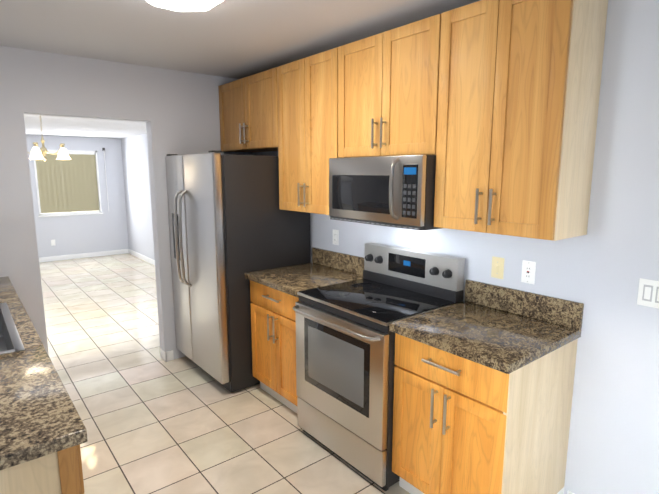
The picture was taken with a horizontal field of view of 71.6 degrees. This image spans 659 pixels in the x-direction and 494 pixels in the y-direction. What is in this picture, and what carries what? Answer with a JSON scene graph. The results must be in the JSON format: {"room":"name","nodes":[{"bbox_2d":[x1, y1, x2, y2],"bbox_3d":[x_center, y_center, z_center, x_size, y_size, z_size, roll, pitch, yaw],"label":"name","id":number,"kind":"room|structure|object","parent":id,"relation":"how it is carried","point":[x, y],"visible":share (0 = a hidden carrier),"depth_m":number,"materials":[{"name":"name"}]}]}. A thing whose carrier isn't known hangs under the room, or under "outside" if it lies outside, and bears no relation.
{"room":"kitchen","nodes":[
{"label":"kitchen","id":0,"kind":"room"},
{"bbox_2d":[4,348,11,351],"bbox_3d":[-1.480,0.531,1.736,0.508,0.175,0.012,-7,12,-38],"label":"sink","id":1,"kind":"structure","parent":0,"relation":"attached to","point":[5,349],"depth_m":2.05,"materials":[{"name":"silver metal"}]},
{"bbox_2d":[0,304,19,351],"bbox_3d":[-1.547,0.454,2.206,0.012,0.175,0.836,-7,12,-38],"label":"sink","id":2,"kind":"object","parent":0,"relation":"attached to","point":[9,340],"depth_m":2.23,"materials":[{"name":"silver metal"}]},
{"bbox_2d":[26,135,128,257],"bbox_3d":[-5.728,-0.816,8.033,4.240,2.300,0.120,-7,12,-38],"label":"wall","id":3,"kind":"structure","parent":0,"point":[106,230],"depth_m":8.86,"materials":[{"name":"grey paint"}]},
{"bbox_2d":[34,150,102,216],"bbox_3d":[-4.919,-1.206,8.607,1.090,1.215,0.140,-7,12,-38],"label":"window","id":4,"kind":"structure","parent":3,"relation":"in","point":[99,211],"depth_m":8.66,"materials":[{"name":"white"}]},
{"bbox_2d":[36,148,108,212],"bbox_3d":[-4.838,-1.263,8.631,1.162,1.230,0.101,-7,12,-38],"label":"vertical blinds","id":5,"kind":"object","parent":4,"relation":"attached to","point":[70,185],"visible":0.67,"depth_m":8.61,"materials":[{"name":"beige fabric"}]},
{"bbox_2d":[39,249,127,261],"bbox_3d":[-5.722,0.288,8.133,4.090,0.090,0.012,-7,12,-38],"label":"baseboard","id":6,"kind":"structure","parent":3,"relation":"attached to","point":[93,254],"depth_m":8.86,"materials":[{"name":"white"}]},
{"bbox_2d":[24,114,146,138],"bbox_3d":[-3.941,-1.603,5.571,4.360,0.050,5.949,-7,12,-38],"label":"ceiling","id":7,"kind":"structure","parent":0,"point":[73,127],"depth_m":6.79,"materials":[{"name":"grey paint"}]},
{"bbox_2d":[28,115,70,161],"bbox_3d":[-3.104,-1.193,4.908,0.551,0.544,0.553,-7,12,-38],"label":"chandelier","id":8,"kind":"object","parent":7,"relation":"hanging from","point":[36,153],"visible":0.85,"depth_m":4.89,"materials":[{"name":"white glass"}]},
{"bbox_2d":[0,46,252,358],"bbox_3d":[-1.984,-0.153,3.456,4.240,2.470,0.120,-7,12,-38],"label":"wall","id":9,"kind":"structure","parent":0,"point":[176,111],"depth_m":3.41,"materials":[{"name":"grey paint"}]},
{"bbox_2d":[121,133,154,259],"bbox_3d":[-2.261,-0.651,7.026,0.135,2.300,5.830,-7,12,-38],"label":"wall","id":10,"kind":"structure","parent":0,"point":[135,162],"depth_m":8.54,"materials":[{"name":"grey paint"}]},
{"bbox_2d":[128,249,154,264],"bbox_3d":[-3.587,0.190,8.729,0.012,0.090,1.680,-7,12,-38],"label":"baseboard","id":11,"kind":"structure","parent":10,"relation":"attached to","point":[131,252],"depth_m":8.72,"materials":[{"name":"white"}]},
{"bbox_2d":[39,253,409,493],"bbox_3d":[-1.915,1.125,3.481,4.360,0.060,12.390,-7,12,-38],"label":"floor","id":12,"kind":"structure","parent":0,"point":[153,421],"depth_m":3.16,"materials":[{"name":"tile"}]},
{"bbox_2d":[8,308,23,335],"bbox_3d":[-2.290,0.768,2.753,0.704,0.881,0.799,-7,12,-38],"label":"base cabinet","id":13,"kind":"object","parent":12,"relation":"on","point":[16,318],"depth_m":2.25,"materials":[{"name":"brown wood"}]},
{"bbox_2d":[0,276,23,311],"bbox_3d":[-2.283,0.313,2.665,0.738,0.040,0.829,-7,12,-38],"label":"countertop","id":14,"kind":"structure","parent":13,"relation":"on","point":[9,297],"depth_m":2.68,"materials":[{"name":"brown stone"}]},
{"bbox_2d":[0,448,84,493],"bbox_3d":[-1.230,0.980,1.456,0.709,0.881,0.785,-7,12,-38],"label":"base cabinet","id":15,"kind":"object","parent":12,"relation":"on","point":[62,473],"depth_m":1.27,"materials":[{"name":"brown wood"}]},
{"bbox_2d":[0,336,3,351],"bbox_3d":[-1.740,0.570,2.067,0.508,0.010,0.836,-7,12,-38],"label":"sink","id":16,"kind":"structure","parent":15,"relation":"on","point":[1,337],"depth_m":2.40,"materials":[{"name":"silver metal"}]},
{"bbox_2d":[0,344,87,471],"bbox_3d":[-1.236,0.522,1.388,0.738,0.040,0.827,-7,12,-38],"label":"countertop","id":17,"kind":"structure","parent":15,"relation":"on","point":[39,418],"depth_m":1.39,"materials":[{"name":"brown stone"}]},
{"bbox_2d":[165,150,310,391],"bbox_3d":[-0.783,0.138,3.791,0.896,1.788,0.906,-7,12,-38],"label":"fridge","id":18,"kind":"object","parent":12,"relation":"on","point":[231,223],"visible":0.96,"depth_m":3.38,"materials":[{"name":"grey metal"}]},
{"bbox_2d":[244,247,363,413],"bbox_3d":[-0.158,0.592,3.316,0.639,1.045,0.676,-7,12,-38],"label":"base cabinet","id":19,"kind":"object","parent":12,"relation":"on","point":[274,297],"visible":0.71,"depth_m":3.20,"materials":[{"name":"brown wood"}]},
{"bbox_2d":[293,243,464,490],"bbox_3d":[0.251,0.627,2.718,0.701,1.168,0.752,-7,12,-38],"label":"stove","id":20,"kind":"object","parent":12,"relation":"on","point":[345,350],"visible":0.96,"depth_m":2.55,"materials":[{"name":"grey metal"}]},
{"bbox_2d":[389,279,583,493],"bbox_3d":[0.732,0.769,2.232,0.639,1.045,0.623,-7,12,-38],"label":"base cabinet","id":21,"kind":"object","parent":12,"relation":"on","point":[484,373],"visible":0.96,"depth_m":2.06,"materials":[{"name":"brown wood"}]},
{"bbox_2d":[0,0,479,78],"bbox_3d":[-0.206,-0.973,0.661,3.940,0.050,6.440,-7,12,-38],"label":"ceiling","id":22,"kind":"structure","parent":0,"point":[237,39],"depth_m":2.66,"materials":[{"name":"grey paint"}]},
{"bbox_2d":[146,0,224,11],"bbox_3d":[-0.692,-1.152,2.110,0.430,0.062,0.430,-7,12,-38],"label":"dome ceiling light","id":23,"kind":"object","parent":22,"relation":"attached to","point":[189,5],"visible":1,"depth_m":2.13,"materials":[{"name":"white glass"}]},
{"bbox_2d":[253,0,658,493],"bbox_3d":[1.279,0.077,2.050,0.120,2.470,6.200,-7,12,-38],"label":"wall","id":24,"kind":"structure","parent":0,"point":[605,264],"depth_m":2.01,"materials":[{"name":"grey paint"}]},
{"bbox_2d":[218,67,277,151],"bbox_3d":[-0.565,-1.089,3.767,0.371,0.564,0.942,-7,12,-38],"label":"upper cabinet","id":25,"kind":"object","parent":24,"relation":"attached to","point":[248,110],"visible":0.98,"depth_m":3.63,"materials":[{"name":"brown wood"}]},
{"bbox_2d":[277,47,337,214],"bbox_3d":[-0.053,-0.758,3.181,0.371,1.026,0.676,-7,12,-38],"label":"upper cabinet","id":26,"kind":"object","parent":24,"relation":"attached to","point":[307,94],"visible":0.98,"depth_m":3.07,"materials":[{"name":"brown wood"}]},
{"bbox_2d":[333,230,338,244],"bbox_3d":[0.046,-0.073,3.465,0.008,0.114,0.070,-7,12,-38],"label":"electrical outlet","id":27,"kind":"object","parent":24,"relation":"attached to","point":[335,237],"visible":1,"depth_m":3.46,"materials":[{"name":"white plastic"}]},
{"bbox_2d":[160,348,573,493],"bbox_3d":[0.427,1.350,1.638,1.974,0.090,6.320,-7,12,-38],"label":"baseboard","id":28,"kind":"structure","parent":24,"relation":"attached to","point":[167,356],"depth_m":4.02,"materials":[{"name":"white"}]},
{"bbox_2d":[338,14,440,157],"bbox_3d":[0.400,-0.849,2.599,0.371,0.660,0.756,-7,12,-38],"label":"upper cabinet","id":29,"kind":"object","parent":24,"relation":"attached to","point":[388,84],"visible":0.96,"depth_m":2.46,"materials":[{"name":"brown wood"}]},
{"bbox_2d":[329,155,440,230],"bbox_3d":[0.364,-0.327,2.638,0.482,0.374,0.726,-7,12,-38],"label":"microwave","id":30,"kind":"object","parent":29,"relation":"attached to","point":[394,191],"visible":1,"depth_m":2.44,"materials":[{"name":"silver metal"}]},
{"bbox_2d":[491,256,503,278],"bbox_3d":[0.892,0.111,2.429,0.016,0.114,0.070,-7,12,-38],"label":"light switch","id":31,"kind":"object","parent":24,"relation":"attached to","point":[497,270],"visible":1,"depth_m":2.43,"materials":[{"name":"beige plastic"}]},
{"bbox_2d":[433,0,607,240],"bbox_3d":[0.831,-0.582,2.103,0.371,1.026,0.606,-7,12,-38],"label":"upper cabinet","id":32,"kind":"object","parent":24,"relation":"attached to","point":[519,92],"visible":1,"depth_m":1.95,"materials":[{"name":"brown wood"}]},
{"bbox_2d":[521,260,535,283],"bbox_3d":[1.002,0.127,2.301,0.008,0.114,0.070,-7,12,-38],"label":"outlet","id":33,"kind":"object","parent":24,"relation":"attached to","point":[528,271],"visible":1,"depth_m":2.30,"materials":[{"name":"white plastic"}]},
{"bbox_2d":[637,278,658,308],"bbox_3d":[1.341,0.195,1.886,0.008,0.114,0.116,-7,12,-38],"label":"rocker light switch","id":34,"kind":"object","parent":24,"relation":"attached to","point":[648,292],"visible":1,"depth_m":1.90,"materials":[{"name":"white plastic"}]}
]}

